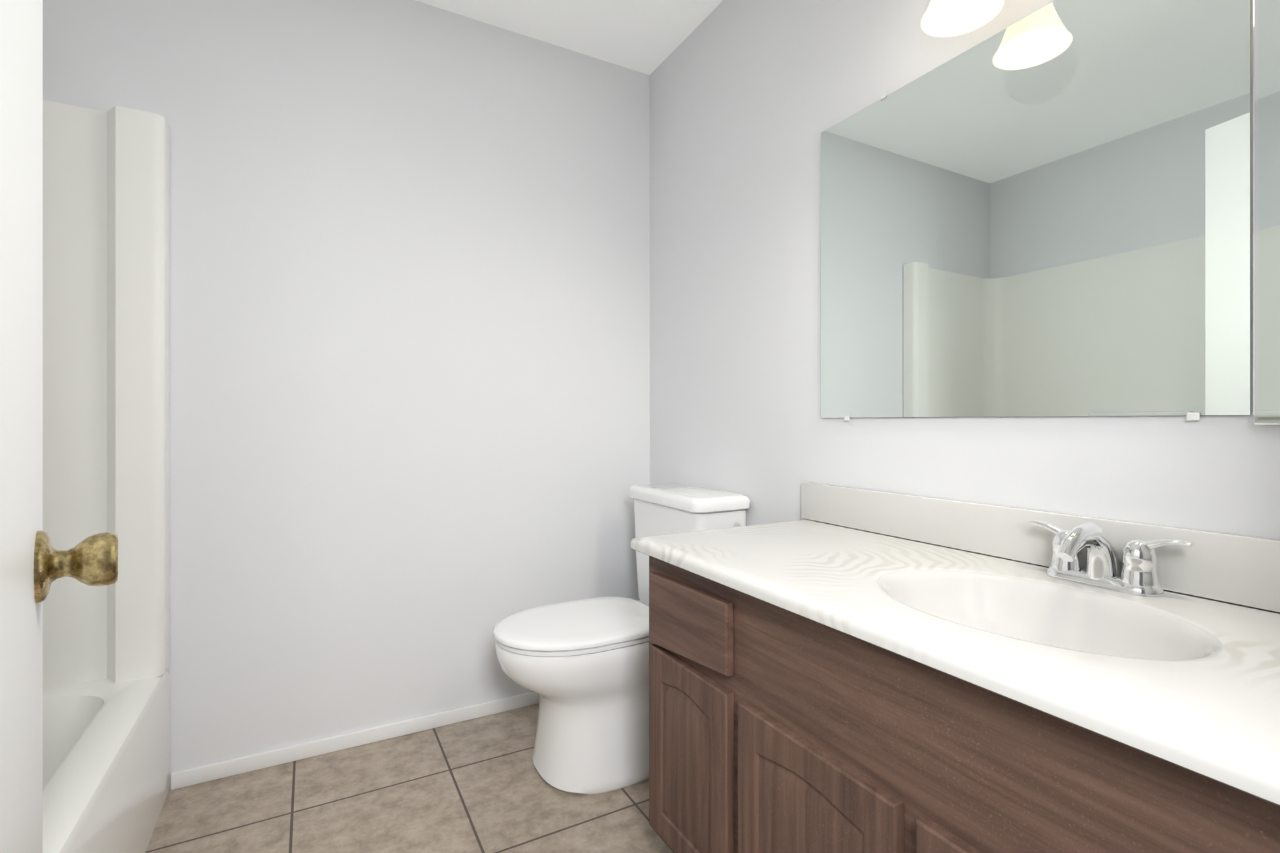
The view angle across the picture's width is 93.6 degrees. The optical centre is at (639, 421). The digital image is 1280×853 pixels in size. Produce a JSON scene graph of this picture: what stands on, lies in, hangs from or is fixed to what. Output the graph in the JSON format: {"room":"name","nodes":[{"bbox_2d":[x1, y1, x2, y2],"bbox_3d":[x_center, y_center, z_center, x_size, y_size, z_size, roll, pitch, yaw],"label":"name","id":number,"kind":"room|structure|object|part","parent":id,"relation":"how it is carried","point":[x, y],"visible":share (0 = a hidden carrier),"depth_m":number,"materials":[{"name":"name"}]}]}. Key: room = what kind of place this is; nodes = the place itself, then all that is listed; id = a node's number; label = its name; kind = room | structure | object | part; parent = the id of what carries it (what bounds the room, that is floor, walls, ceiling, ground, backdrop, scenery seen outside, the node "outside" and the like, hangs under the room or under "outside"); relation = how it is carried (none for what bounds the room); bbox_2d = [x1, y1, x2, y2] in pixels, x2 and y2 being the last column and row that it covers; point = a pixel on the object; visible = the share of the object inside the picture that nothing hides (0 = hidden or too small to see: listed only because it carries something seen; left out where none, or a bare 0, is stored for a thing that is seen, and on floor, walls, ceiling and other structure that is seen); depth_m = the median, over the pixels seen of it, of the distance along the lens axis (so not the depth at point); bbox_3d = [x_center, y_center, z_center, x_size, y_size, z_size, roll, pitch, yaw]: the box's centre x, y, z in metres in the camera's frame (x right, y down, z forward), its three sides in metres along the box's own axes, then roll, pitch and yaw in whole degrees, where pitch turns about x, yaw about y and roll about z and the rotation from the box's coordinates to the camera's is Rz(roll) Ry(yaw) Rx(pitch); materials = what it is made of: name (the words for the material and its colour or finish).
{"room":"bathroom","nodes":[
{"label":"bathroom","id":0,"kind":"room"},
{"bbox_2d":[42,0,649,788],"bbox_3d":[-1.011,-0.185,1.931,2.570,2.440,0.120,0,0,-29],"label":"wall","id":1,"kind":"structure","parent":0,"point":[409,240],"depth_m":1.95,"materials":[{"name":"white paint"}]},
{"bbox_2d":[170,692,539,789],"bbox_3d":[-0.637,1.012,2.060,1.551,0.046,0.013,0,0,-29],"label":"baseboard","id":2,"kind":"structure","parent":1,"relation":"attached to","point":[197,775],"depth_m":1.89,"materials":[{"name":"white paint"}]},
{"bbox_2d":[145,703,673,852],"bbox_3d":[-0.198,1.065,0.449,2.570,0.060,3.500,0,0,-29],"label":"floor","id":3,"kind":"structure","parent":0,"point":[473,786],"depth_m":1.61,"materials":[{"name":"tile"}]},
{"bbox_2d":[42,100,169,852],"bbox_3d":[-1.295,0.056,0.837,0.771,1.959,1.516,0,0,-29],"label":"tub","id":4,"kind":"object","parent":3,"relation":"on","point":[106,175],"visible":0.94,"depth_m":1.58,"materials":[{"name":"white plastic"}]},
{"bbox_2d":[493,483,750,795],"bbox_3d":[-0.080,0.632,1.872,0.746,0.807,0.462,0,0,-29],"label":"toilet","id":5,"kind":"object","parent":3,"relation":"on","point":[587,661],"visible":0.73,"depth_m":1.70,"materials":[{"name":"white ceramic"}]},
{"bbox_3d":[-0.184,0.626,1.820,0.500,0.014,0.380,0,0,-29],"label":"seat","id":6,"kind":"part","parent":5,"relation":"part of","materials":[{"name":"white plastic"}]},
{"bbox_3d":[-0.165,0.835,1.830,0.545,0.401,0.380,0,0,-29],"label":"bowl","id":7,"kind":"part","parent":5,"relation":"part of","materials":[{"name":"white ceramic"}]},
{"bbox_3d":[0.151,0.252,2.003,0.216,0.046,0.452,0,0,-29],"label":"lid","id":8,"kind":"part","parent":5,"relation":"part of","materials":[{"name":"white ceramic"}]},
{"bbox_3d":[0.298,0.322,1.835,0.026,0.026,0.012,0,0,-29],"label":"handle","id":9,"kind":"part","parent":5,"relation":"part of","materials":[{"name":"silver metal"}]},
{"bbox_2d":[630,482,1279,852],"bbox_3d":[0.487,0.599,1.043,0.552,0.872,1.112,0,0,-29],"label":"vanity","id":10,"kind":"object","parent":3,"relation":"on","point":[815,687],"visible":1,"depth_m":0.88,"materials":[{"name":"brown wood"}]},
{"bbox_3d":[0.097,0.417,1.232,0.020,0.162,0.287,0,0,-29],"label":"drawer","id":11,"kind":"part","parent":10,"relation":"part of","materials":[{"name":"brown wood"}]},
{"bbox_3d":[0.098,0.704,1.232,0.020,0.402,0.286,0,0,-29],"label":"door","id":12,"kind":"part","parent":10,"relation":"part of","materials":[{"name":"brown wood"}]},
{"bbox_3d":[0.262,0.704,0.933,0.020,0.402,0.331,0,0,-29],"label":"door","id":13,"kind":"part","parent":10,"relation":"part of","materials":[{"name":"brown wood"}]},
{"bbox_3d":[0.435,0.704,0.617,0.020,0.402,0.334,0,0,-29],"label":"door","id":14,"kind":"part","parent":10,"relation":"part of","materials":[{"name":"brown wood"}]},
{"bbox_3d":[0.724,0.193,1.060,0.030,0.031,0.070,0,0,-29],"label":"handle","id":15,"kind":"part","parent":10,"relation":"part of","materials":[{"name":"silver metal"}]},
{"bbox_3d":[0.735,0.221,1.033,0.048,0.069,0.048,0,0,-29],"label":"handle","id":16,"kind":"part","parent":10,"relation":"part of","materials":[{"name":"silver metal"}]},
{"bbox_3d":[0.721,0.210,0.967,0.156,0.094,0.043,0,0,-29],"label":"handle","id":17,"kind":"part","parent":10,"relation":"part of","materials":[{"name":"silver metal"}]},
{"bbox_3d":[0.760,0.259,0.988,0.054,0.017,0.160,0,0,-29],"label":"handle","id":18,"kind":"part","parent":10,"relation":"part of","materials":[{"name":"silver metal"}]},
{"bbox_3d":[0.784,0.221,0.944,0.048,0.069,0.048,0,0,-29],"label":"handle","id":19,"kind":"part","parent":10,"relation":"part of","materials":[{"name":"silver metal"}]},
{"bbox_3d":[0.801,0.193,0.920,0.030,0.031,0.070,0,0,-29],"label":"handle","id":20,"kind":"part","parent":10,"relation":"part of","materials":[{"name":"silver metal"}]},
{"bbox_2d":[415,0,723,75],"bbox_3d":[-0.198,-1.445,0.449,2.570,0.080,3.500,0,0,-29],"label":"ceiling","id":21,"kind":"structure","parent":0,"point":[638,35],"depth_m":2.12,"materials":[{"name":"white paint"}]},
{"bbox_2d":[650,0,1279,613],"bbox_3d":[0.905,-0.185,0.986,0.120,2.440,3.380,0,0,-29],"label":"wall","id":22,"kind":"structure","parent":0,"point":[740,109],"depth_m":1.71,"materials":[{"name":"white paint"}]},
{"bbox_2d":[920,0,1004,37],"bbox_3d":[0.727,-0.929,0.980,0.193,0.312,0.740,0,0,-29],"label":"sconce","id":23,"kind":"object","parent":22,"relation":"attached to","point":[942,18],"visible":1,"depth_m":1.18,"materials":[{"name":"white glass"}]},
{"bbox_3d":[0.609,-0.841,1.139,0.052,0.094,0.052,0,0,-29],"label":"bulb","id":24,"kind":"part","parent":23,"relation":"part of","materials":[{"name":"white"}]},
{"bbox_2d":[820,0,1279,424],"bbox_3d":[0.736,-0.435,1.114,0.049,0.880,1.115,0,0,-29],"label":"mirror","id":25,"kind":"object","parent":22,"relation":"attached to","point":[1053,218],"visible":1,"depth_m":1.09,"materials":[{"name":"clear glass"}]},
{"bbox_3d":[0.925,-0.435,0.751,0.006,0.880,0.237,0,0,-24],"label":"frame","id":26,"kind":"part","parent":25,"relation":"part of","materials":[{"name":"silver metal"}]},
{"bbox_3d":[0.921,-0.435,0.748,0.002,0.868,0.224,0,0,-24],"label":"glass","id":27,"kind":"part","parent":25,"relation":"part of","materials":[{"name":"white mirror"}]},
{"bbox_3d":[-0.532,-0.185,-0.293,1.030,2.440,0.120,0,0,-29],"label":"wall","id":28,"kind":"structure","parent":0,"visible":0},
{"bbox_2d":[0,0,117,852],"bbox_3d":[-0.356,0.021,0.340,0.095,2.012,0.810,0,0,-41],"label":"door","id":29,"kind":"structure","parent":28,"relation":"in","point":[29,564],"depth_m":0.50,"materials":[{"name":"white paint"}]},
{"bbox_3d":[-0.379,0.021,0.320,0.035,2.012,0.810,0,0,-41],"label":"panel","id":30,"kind":"part","parent":29,"relation":"part of","materials":[{"name":"white paint"}]},
{"bbox_3d":[-0.569,0.143,0.610,0.060,0.070,0.070,0,0,-41],"label":"knob","id":31,"kind":"part","parent":29,"relation":"part of","materials":[{"name":"gold metal"}]}
]}

